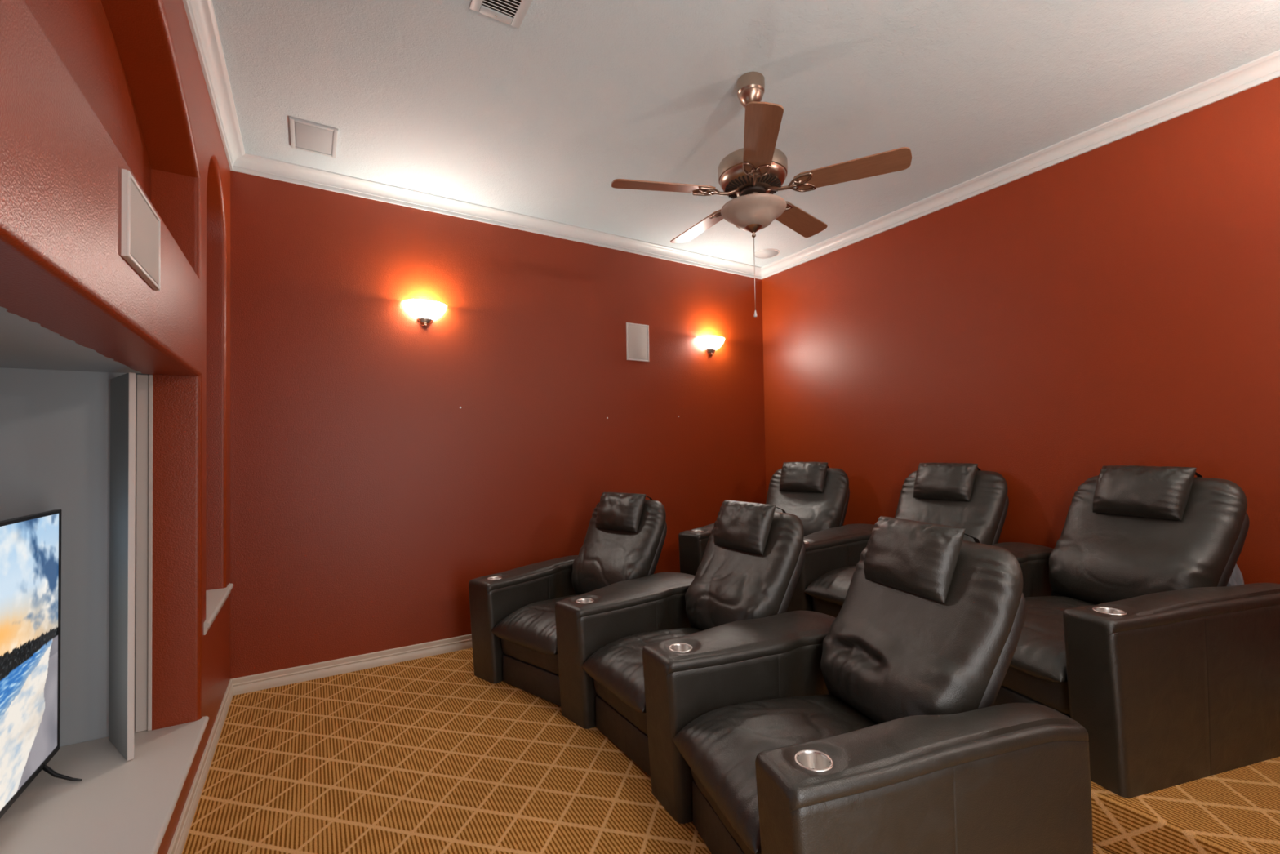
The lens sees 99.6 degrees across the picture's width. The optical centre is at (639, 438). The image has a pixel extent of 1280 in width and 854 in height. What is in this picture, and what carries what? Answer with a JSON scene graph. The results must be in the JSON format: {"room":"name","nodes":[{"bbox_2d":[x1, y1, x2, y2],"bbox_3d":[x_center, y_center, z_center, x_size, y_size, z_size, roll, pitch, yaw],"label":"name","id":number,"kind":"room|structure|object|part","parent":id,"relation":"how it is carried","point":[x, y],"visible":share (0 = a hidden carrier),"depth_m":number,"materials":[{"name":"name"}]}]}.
{"room":"home theater","nodes":[
{"label":"home theater","id":0,"kind":"room"},
{"bbox_2d":[0,0,230,853],"bbox_3d":[-1.302,-0.146,1.217,0.200,2.985,4.025,0,-1,-31],"label":"wall","id":1,"kind":"structure","parent":0,"point":[91,91],"depth_m":1.81,"materials":[{"name":"brown paint"}]},
{"bbox_2d":[0,306,148,746],"bbox_3d":[-1.651,0.433,1.075,0.654,1.434,2.095,0,-1,-31],"label":"wall niche","id":2,"kind":"object","parent":1,"relation":"in","point":[55,389],"depth_m":2.01,"materials":[{"name":"grey paint"}]},
{"bbox_2d":[108,372,136,760],"bbox_3d":[-1.893,0.446,1.976,0.255,1.358,0.020,-2,-2,35],"label":"door","id":3,"kind":"structure","parent":2,"relation":"attached to","point":[123,387],"depth_m":1.93,"materials":[{"name":"beige paint"}]},
{"bbox_2d":[0,715,208,853],"bbox_3d":[-1.567,1.128,1.102,0.822,0.052,2.092,0,-1,-31],"label":"ledge","id":4,"kind":"object","parent":1,"relation":"attached to","point":[118,806],"depth_m":1.68,"materials":[{"name":"beige paint"}]},
{"bbox_2d":[0,509,82,817],"bbox_3d":[-1.636,0.664,1.253,0.210,0.878,1.447,0,-1,-31],"label":"television","id":5,"kind":"object","parent":4,"relation":"on","point":[30,545],"visible":1,"depth_m":1.66,"materials":[{"name":"black plastic"}]},
{"bbox_3d":[-1.934,1.084,1.748,0.216,0.070,0.026,-1,-1,-17],"label":"leg","id":6,"kind":"part","parent":5,"relation":"part of","materials":[{"name":"black plastic"}]},
{"bbox_2d":[120,168,160,290],"bbox_3d":[-1.295,-0.530,1.409,0.014,0.206,0.312,0,-1,-31],"label":"wall speaker","id":7,"kind":"object","parent":1,"relation":"attached to","point":[140,224],"visible":1,"depth_m":1.37,"materials":[{"name":"white plastic"}]},
{"bbox_2d":[129,179,159,284],"bbox_3d":[-1.293,-0.530,1.410,0.006,0.180,0.286,0,-1,-31],"label":"grille","id":8,"kind":"object","parent":7,"relation":"attached to","point":[144,220],"depth_m":1.40,"materials":[{"name":"grey"}]},
{"bbox_2d":[135,374,153,732],"bbox_3d":[-1.932,0.438,2.109,0.050,1.381,0.034,0,-1,-31],"label":"trim","id":9,"kind":"structure","parent":1,"relation":"attached to","point":[144,551],"depth_m":2.10,"materials":[{"name":"beige paint"}]},
{"bbox_2d":[167,679,233,853],"bbox_3d":[-1.188,1.302,1.241,0.014,0.088,4.025,0,-1,-31],"label":"baseboard","id":10,"kind":"structure","parent":1,"relation":"attached to","point":[177,844],"depth_m":2.08,"materials":[{"name":"beige paint"}]},
{"bbox_2d":[182,0,244,170],"bbox_3d":[-1.210,-1.595,1.319,0.072,0.085,4.025,0,-1,-31],"label":"trim","id":11,"kind":"structure","parent":1,"relation":"attached to","point":[201,15],"depth_m":2.31,"materials":[{"name":"white paint"}]},
{"bbox_2d":[203,582,233,635],"bbox_3d":[-2.067,0.795,2.543,0.170,0.050,0.810,0,-1,-31],"label":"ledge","id":12,"kind":"structure","parent":1,"relation":"attached to","point":[215,599],"depth_m":2.56,"materials":[{"name":"beige paint"}]},
{"bbox_2d":[230,170,766,679],"bbox_3d":[-0.614,-0.045,4.050,4.324,3.085,0.100,0,-1,-31],"label":"wall","id":13,"kind":"structure","parent":0,"point":[366,504],"depth_m":3.54,"materials":[{"name":"brown paint"}]},
{"bbox_2d":[231,633,472,695],"bbox_3d":[-1.150,1.353,3.612,2.545,0.088,0.014,0,-1,-31],"label":"baseboard","id":14,"kind":"structure","parent":13,"relation":"attached to","point":[262,681],"depth_m":3.24,"materials":[{"name":"beige paint"}]},
{"bbox_2d":[402,299,447,326],"bbox_3d":[-1.377,-0.808,3.484,0.276,0.151,0.112,0,-1,-31],"label":"wall sconce","id":15,"kind":"object","parent":13,"relation":"attached to","point":[424,311],"visible":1,"depth_m":3.47,"materials":[{"name":"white glass"}]},
{"bbox_2d":[231,152,761,279],"bbox_3d":[-0.550,-1.547,4.035,4.024,0.085,0.072,0,-1,-31],"label":"trim","id":16,"kind":"structure","parent":13,"relation":"attached to","point":[251,164],"depth_m":3.66,"materials":[{"name":"white paint"}]},
{"bbox_2d":[626,322,648,361],"bbox_3d":[-0.017,-0.782,4.370,0.208,0.300,0.012,0,-1,-31],"label":"wall speaker","id":17,"kind":"object","parent":13,"relation":"attached to","point":[637,335],"visible":1,"depth_m":4.36,"materials":[{"name":"white"}]},
{"bbox_2d":[697,335,724,355],"bbox_3d":[0.647,-0.813,4.717,0.276,0.151,0.112,0,-1,-31],"label":"wall sconce","id":18,"kind":"object","parent":13,"relation":"attached to","point":[710,343],"visible":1,"depth_m":4.69,"materials":[{"name":"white glass"}]},
{"bbox_2d":[182,647,1115,853],"bbox_3d":[0.525,1.391,2.282,4.024,0.100,4.025,0,-1,-31],"label":"floor","id":19,"kind":"structure","parent":0,"point":[424,755],"depth_m":2.17,"materials":[{"name":"carpet"}]},
{"bbox_2d":[468,492,666,706],"bbox_3d":[-0.397,0.862,3.277,0.799,1.032,0.967,-2,-2,40],"label":"recliner","id":20,"kind":"object","parent":19,"relation":"on","point":[513,620],"visible":0.7,"depth_m":3.20,"materials":[{"name":"black leather"}]},
{"bbox_3d":[-0.631,1.089,3.441,0.219,0.592,0.918,-2,-2,40],"label":"armrest","id":21,"kind":"part","parent":20,"relation":"part of","materials":[{"name":"black leather"}]},
{"bbox_3d":[-0.574,1.137,2.912,0.524,0.150,0.086,-2,-2,40],"label":"footrest panel","id":22,"kind":"part","parent":20,"relation":"part of","materials":[{"name":"black leather"}]},
{"bbox_2d":[491,594,577,655],"bbox_3d":[-0.415,1.025,3.104,0.532,0.166,0.660,-2,-2,40],"label":"seat cushion","id":23,"kind":"object","parent":20,"relation":"on","point":[527,622],"depth_m":2.96,"materials":[{"name":"black leather"}]},
{"bbox_3d":[-0.152,0.692,3.430,0.608,0.605,0.379,-2,-2,40],"label":"backrest","id":24,"kind":"part","parent":20,"relation":"part of","materials":[{"name":"black leather"}]},
{"bbox_2d":[595,492,645,532],"bbox_3d":[-0.138,0.462,3.456,0.368,0.234,0.140,-2,-2,40],"label":"headrest pillow","id":25,"kind":"object","parent":20,"relation":"on","point":[617,512],"depth_m":3.39,"materials":[{"name":"black leather"}]},
{"bbox_2d":[555,499,805,776],"bbox_3d":[0.142,0.841,2.710,0.997,1.031,1.017,0,-1,-32],"label":"recliner","id":26,"kind":"object","parent":19,"relation":"on","point":[750,566],"visible":0.67,"depth_m":2.57,"materials":[{"name":"black leather"}]},
{"bbox_3d":[-0.062,1.117,2.332,0.086,0.150,0.520,0,-1,-32],"label":"footrest panel","id":27,"kind":"part","parent":26,"relation":"part of","materials":[{"name":"black leather"}]},
{"bbox_3d":[-0.009,1.067,2.884,0.908,0.592,0.410,0,-2,-42],"label":"armrest","id":28,"kind":"part","parent":26,"relation":"part of","materials":[{"name":"black leather"}]},
{"bbox_2d":[582,627,702,713],"bbox_3d":[0.147,1.002,2.467,0.660,0.165,0.528,0,-1,-32],"label":"seat cushion","id":29,"kind":"object","parent":26,"relation":"on","point":[611,656],"depth_m":2.43,"materials":[{"name":"black leather"}]},
{"bbox_2d":[713,499,775,555],"bbox_3d":[0.508,0.436,2.723,0.141,0.234,0.368,0,-1,-32],"label":"headrest pillow","id":30,"kind":"object","parent":26,"relation":"on","point":[742,527],"depth_m":2.64,"materials":[{"name":"black leather"}]},
{"bbox_3d":[0.497,0.666,2.697,0.374,0.605,0.604,0,-1,-32],"label":"backrest","id":31,"kind":"part","parent":26,"relation":"part of","materials":[{"name":"black leather"}]},
{"bbox_2d":[642,515,1093,853],"bbox_3d":[0.611,0.810,1.833,1.026,1.041,1.185,-1,-1,-18],"label":"recliner","id":32,"kind":"object","parent":19,"relation":"on","point":[874,726],"visible":1,"depth_m":1.58,"materials":[{"name":"black leather"}]},
{"bbox_3d":[0.277,1.096,1.623,0.086,0.150,0.552,-1,-1,-18],"label":"footrest panel","id":33,"kind":"part","parent":32,"relation":"part of","materials":[{"name":"black leather"}]},
{"bbox_3d":[0.469,1.043,2.146,0.912,0.592,0.358,0,-1,-26],"label":"armrest","id":34,"kind":"part","parent":32,"relation":"part of","materials":[{"name":"black leather"}]},
{"bbox_2d":[672,693,877,853],"bbox_3d":[0.512,0.980,1.702,0.660,0.165,0.560,-1,-1,-18],"label":"seat cushion","id":35,"kind":"object","parent":32,"relation":"on","point":[721,737],"depth_m":1.72,"materials":[{"name":"black leather"}]},
{"bbox_2d":[863,515,965,603],"bbox_3d":[0.922,0.402,1.871,0.142,0.234,0.368,-1,-1,-18],"label":"headrest pillow","id":36,"kind":"object","parent":32,"relation":"on","point":[922,562],"depth_m":1.78,"materials":[{"name":"black leather"}]},
{"bbox_3d":[0.903,0.641,1.837,0.381,0.605,0.636,-1,-1,-18],"label":"backrest","id":37,"kind":"part","parent":32,"relation":"part of","materials":[{"name":"black leather"}]},
{"bbox_3d":[0.742,1.022,1.376,0.918,0.592,0.184,-1,-1,-18],"label":"armrest","id":38,"kind":"part","parent":32,"relation":"part of","materials":[{"name":"black leather"}]},
{"bbox_2d":[1090,756,1279,853],"bbox_3d":[1.610,1.254,2.947,1.479,0.170,4.025,0,-1,-31],"label":"platform","id":39,"kind":"object","parent":19,"relation":"on","point":[1237,811],"depth_m":1.67,"materials":[{"name":"carpet"}]},
{"bbox_2d":[678,462,849,575],"bbox_3d":[0.945,0.688,3.926,0.805,1.024,1.181,-2,-2,41],"label":"recliner","id":40,"kind":"object","parent":39,"relation":"on","point":[817,493],"visible":0.36,"depth_m":4.05,"materials":[{"name":"black leather"}]},
{"bbox_3d":[0.686,0.912,4.089,0.189,0.592,1.093,-2,-2,41],"label":"armrest","id":41,"kind":"part","parent":40,"relation":"part of","materials":[{"name":"black leather"}]},
{"bbox_2d":[779,462,827,493],"bbox_3d":[1.258,0.293,4.198,0.368,0.232,0.147,-2,-2,41],"label":"headrest pillow","id":42,"kind":"object","parent":40,"relation":"on","point":[794,477],"depth_m":4.14,"materials":[{"name":"black leather"}]},
{"bbox_3d":[1.246,0.522,4.160,0.640,0.592,0.397,-2,-2,41],"label":"backrest","id":43,"kind":"part","parent":40,"relation":"part of","materials":[{"name":"black leather"}]},
{"bbox_2d":[786,462,1008,617],"bbox_3d":[1.491,0.667,3.343,1.219,1.023,1.075,0,-1,-32],"label":"recliner","id":44,"kind":"object","parent":39,"relation":"on","point":[971,498],"visible":0.43,"depth_m":3.27,"materials":[{"name":"black leather"}]},
{"bbox_3d":[1.171,0.940,2.922,0.086,0.150,0.568,0,-1,-32],"label":"footrest panel","id":45,"kind":"part","parent":44,"relation":"part of","materials":[{"name":"black leather"}]},
{"bbox_2d":[804,565,856,605],"bbox_3d":[1.460,0.823,3.109,0.850,0.163,0.576,0,-1,-32],"label":"seat cushion","id":46,"kind":"object","parent":44,"relation":"on","point":[826,584],"depth_m":3.07,"materials":[{"name":"black leather"}]},
{"bbox_3d":[1.297,0.890,3.534,1.082,0.592,0.381,0,-2,-40],"label":"armrest","id":47,"kind":"part","parent":44,"relation":"part of","materials":[{"name":"black leather"}]},
{"bbox_2d":[913,462,977,501],"bbox_3d":[1.920,0.267,3.430,0.147,0.231,0.368,0,-1,-32],"label":"headrest pillow","id":48,"kind":"object","parent":44,"relation":"on","point":[933,482],"depth_m":3.37,"materials":[{"name":"black leather"}]},
{"bbox_3d":[1.899,0.495,3.397,0.399,0.593,0.644,0,-1,-32],"label":"backrest","id":49,"kind":"part","parent":44,"relation":"part of","materials":[{"name":"black leather"}]},
{"bbox_2d":[989,465,1279,798],"bbox_3d":[1.899,0.641,2.461,1.181,1.023,1.210,-1,-1,-16],"label":"recliner","id":50,"kind":"object","parent":39,"relation":"on","point":[1134,631],"visible":0.81,"depth_m":1.91,"materials":[{"name":"black leather"}]},
{"bbox_3d":[1.742,0.867,2.816,1.089,0.592,0.341,0,-1,-21],"label":"armrest","id":51,"kind":"part","parent":50,"relation":"part of","materials":[{"name":"black leather"}]},
{"bbox_3d":[1.454,0.920,2.215,0.086,0.150,0.640,-1,-1,-16],"label":"footrest panel","id":52,"kind":"part","parent":50,"relation":"part of","materials":[{"name":"black leather"}]},
{"bbox_2d":[1008,595,1094,682],"bbox_3d":[1.782,0.801,2.315,0.850,0.162,0.648,-1,-1,-16],"label":"seat cushion","id":53,"kind":"object","parent":50,"relation":"on","point":[1039,655],"depth_m":2.06,"materials":[{"name":"black leather"}]},
{"bbox_2d":[1092,465,1196,520],"bbox_3d":[2.307,0.240,2.504,0.147,0.232,0.368,-1,-1,-16],"label":"headrest pillow","id":54,"kind":"object","parent":50,"relation":"on","point":[1127,492],"depth_m":2.44,"materials":[{"name":"black leather"}]},
{"bbox_3d":[2.276,0.470,2.491,0.398,0.593,0.660,-1,-1,-16],"label":"backrest","id":55,"kind":"part","parent":50,"relation":"part of","materials":[{"name":"black leather"}]},
{"bbox_3d":[2.006,0.844,1.945,1.093,0.592,0.169,-1,-1,-16],"label":"armrest","id":56,"kind":"part","parent":50,"relation":"part of","materials":[{"name":"black leather"}]},
{"bbox_2d":[1226,563,1244,586],"bbox_3d":[2.521,0.807,2.319,0.116,0.665,0.146,0,-1,-31],"label":"plastic bag","id":57,"kind":"object","parent":50,"relation":"on","point":[1236,578],"visible":0.05,"depth_m":2.29,"materials":[{"name":"grey plastic"}]},
{"bbox_2d":[212,0,1279,266],"bbox_3d":[0.434,-1.692,2.323,4.324,0.100,4.225,0,-1,-31],"label":"ceiling","id":58,"kind":"structure","parent":0,"point":[539,118],"depth_m":2.50,"materials":[{"name":"white paint"}]},
{"bbox_2d":[288,116,337,158],"bbox_3d":[-1.727,-1.591,2.864,0.212,0.011,0.298,0,-1,-31],"label":"ceiling speaker","id":59,"kind":"object","parent":58,"relation":"attached to","point":[305,135],"visible":1,"depth_m":2.85,"materials":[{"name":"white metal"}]},
{"bbox_2d":[294,121,333,155],"bbox_3d":[-1.726,-1.589,2.863,0.166,0.005,0.252,0,-1,-31],"label":"grille","id":60,"kind":"object","parent":59,"relation":"attached to","point":[308,137],"depth_m":2.86,"materials":[{"name":"grey"}]},
{"bbox_2d":[469,0,533,28],"bbox_3d":[-0.460,-1.631,1.923,0.195,0.011,0.394,0,-1,-31],"label":"ceiling vent","id":61,"kind":"object","parent":58,"relation":"in","point":[511,12],"visible":1,"depth_m":2.05,"materials":[{"name":"white metal"}]},
{"bbox_2d":[611,71,911,316],"bbox_3d":[0.502,-1.096,2.503,1.247,1.087,1.214,0,-1,-31],"label":"ceiling fan","id":62,"kind":"object","parent":58,"relation":"hanging from","point":[750,175],"visible":1,"depth_m":2.36,"materials":[{"name":"brown wood"}]},
{"bbox_3d":[0.102,-1.116,2.392,0.458,0.006,0.131,-1,11,-10],"label":"blade","id":63,"kind":"part","parent":62,"relation":"part of","materials":[{"name":"brown wood"}]},
{"bbox_3d":[0.319,-1.110,2.834,0.131,0.006,0.458,-14,5,-27],"label":"blade","id":64,"kind":"part","parent":62,"relation":"part of","materials":[{"name":"brown wood"}]},
{"bbox_3d":[0.516,-1.007,2.462,0.294,0.089,0.294,0,-1,-31],"label":"lamp shade","id":65,"kind":"part","parent":62,"relation":"part of","materials":[{"name":"white glass"}]},
{"bbox_3d":[0.521,-0.750,2.456,0.003,0.339,0.003,0,-1,-31],"label":"pull chain","id":66,"kind":"part","parent":62,"relation":"part of","materials":[{"name":"silver metal"}]},
{"bbox_3d":[0.455,-1.129,2.049,0.131,0.006,0.458,11,0,8],"label":"blade","id":67,"kind":"part","parent":62,"relation":"part of","materials":[{"name":"brown wood"}]},
{"bbox_3d":[0.806,-1.119,2.765,0.131,0.006,0.458,-19,-13,43],"label":"blade","id":68,"kind":"part","parent":62,"relation":"part of","materials":[{"name":"brown wood"}]},
{"bbox_3d":[0.891,-1.131,2.279,0.458,0.006,0.131,-2,-13,26],"label":"blade","id":69,"kind":"part","parent":62,"relation":"part of","materials":[{"name":"brown wood"}]},
{"bbox_2d":[753,248,779,258],"bbox_3d":[1.093,-1.599,4.669,0.224,0.006,0.224,0,-1,-31],"label":"ceiling speaker","id":70,"kind":"object","parent":58,"relation":"attached to","point":[765,253],"visible":0.99,"depth_m":4.66,"materials":[{"name":"white paint"}]},
{"bbox_2d":[761,76,1279,584],"bbox_3d":[2.289,-0.107,3.345,0.100,3.085,4.125,0,-1,-31],"label":"wall","id":71,"kind":"structure","parent":0,"point":[1117,302],"depth_m":3.07,"materials":[{"name":"brown paint"}]},
{"bbox_2d":[761,49,1279,279],"bbox_3d":[2.165,-1.605,3.375,0.072,0.085,4.025,0,-1,-31],"label":"trim","id":72,"kind":"structure","parent":71,"relation":"attached to","point":[1265,68],"depth_m":3.02,"materials":[{"name":"white paint"}]}
]}

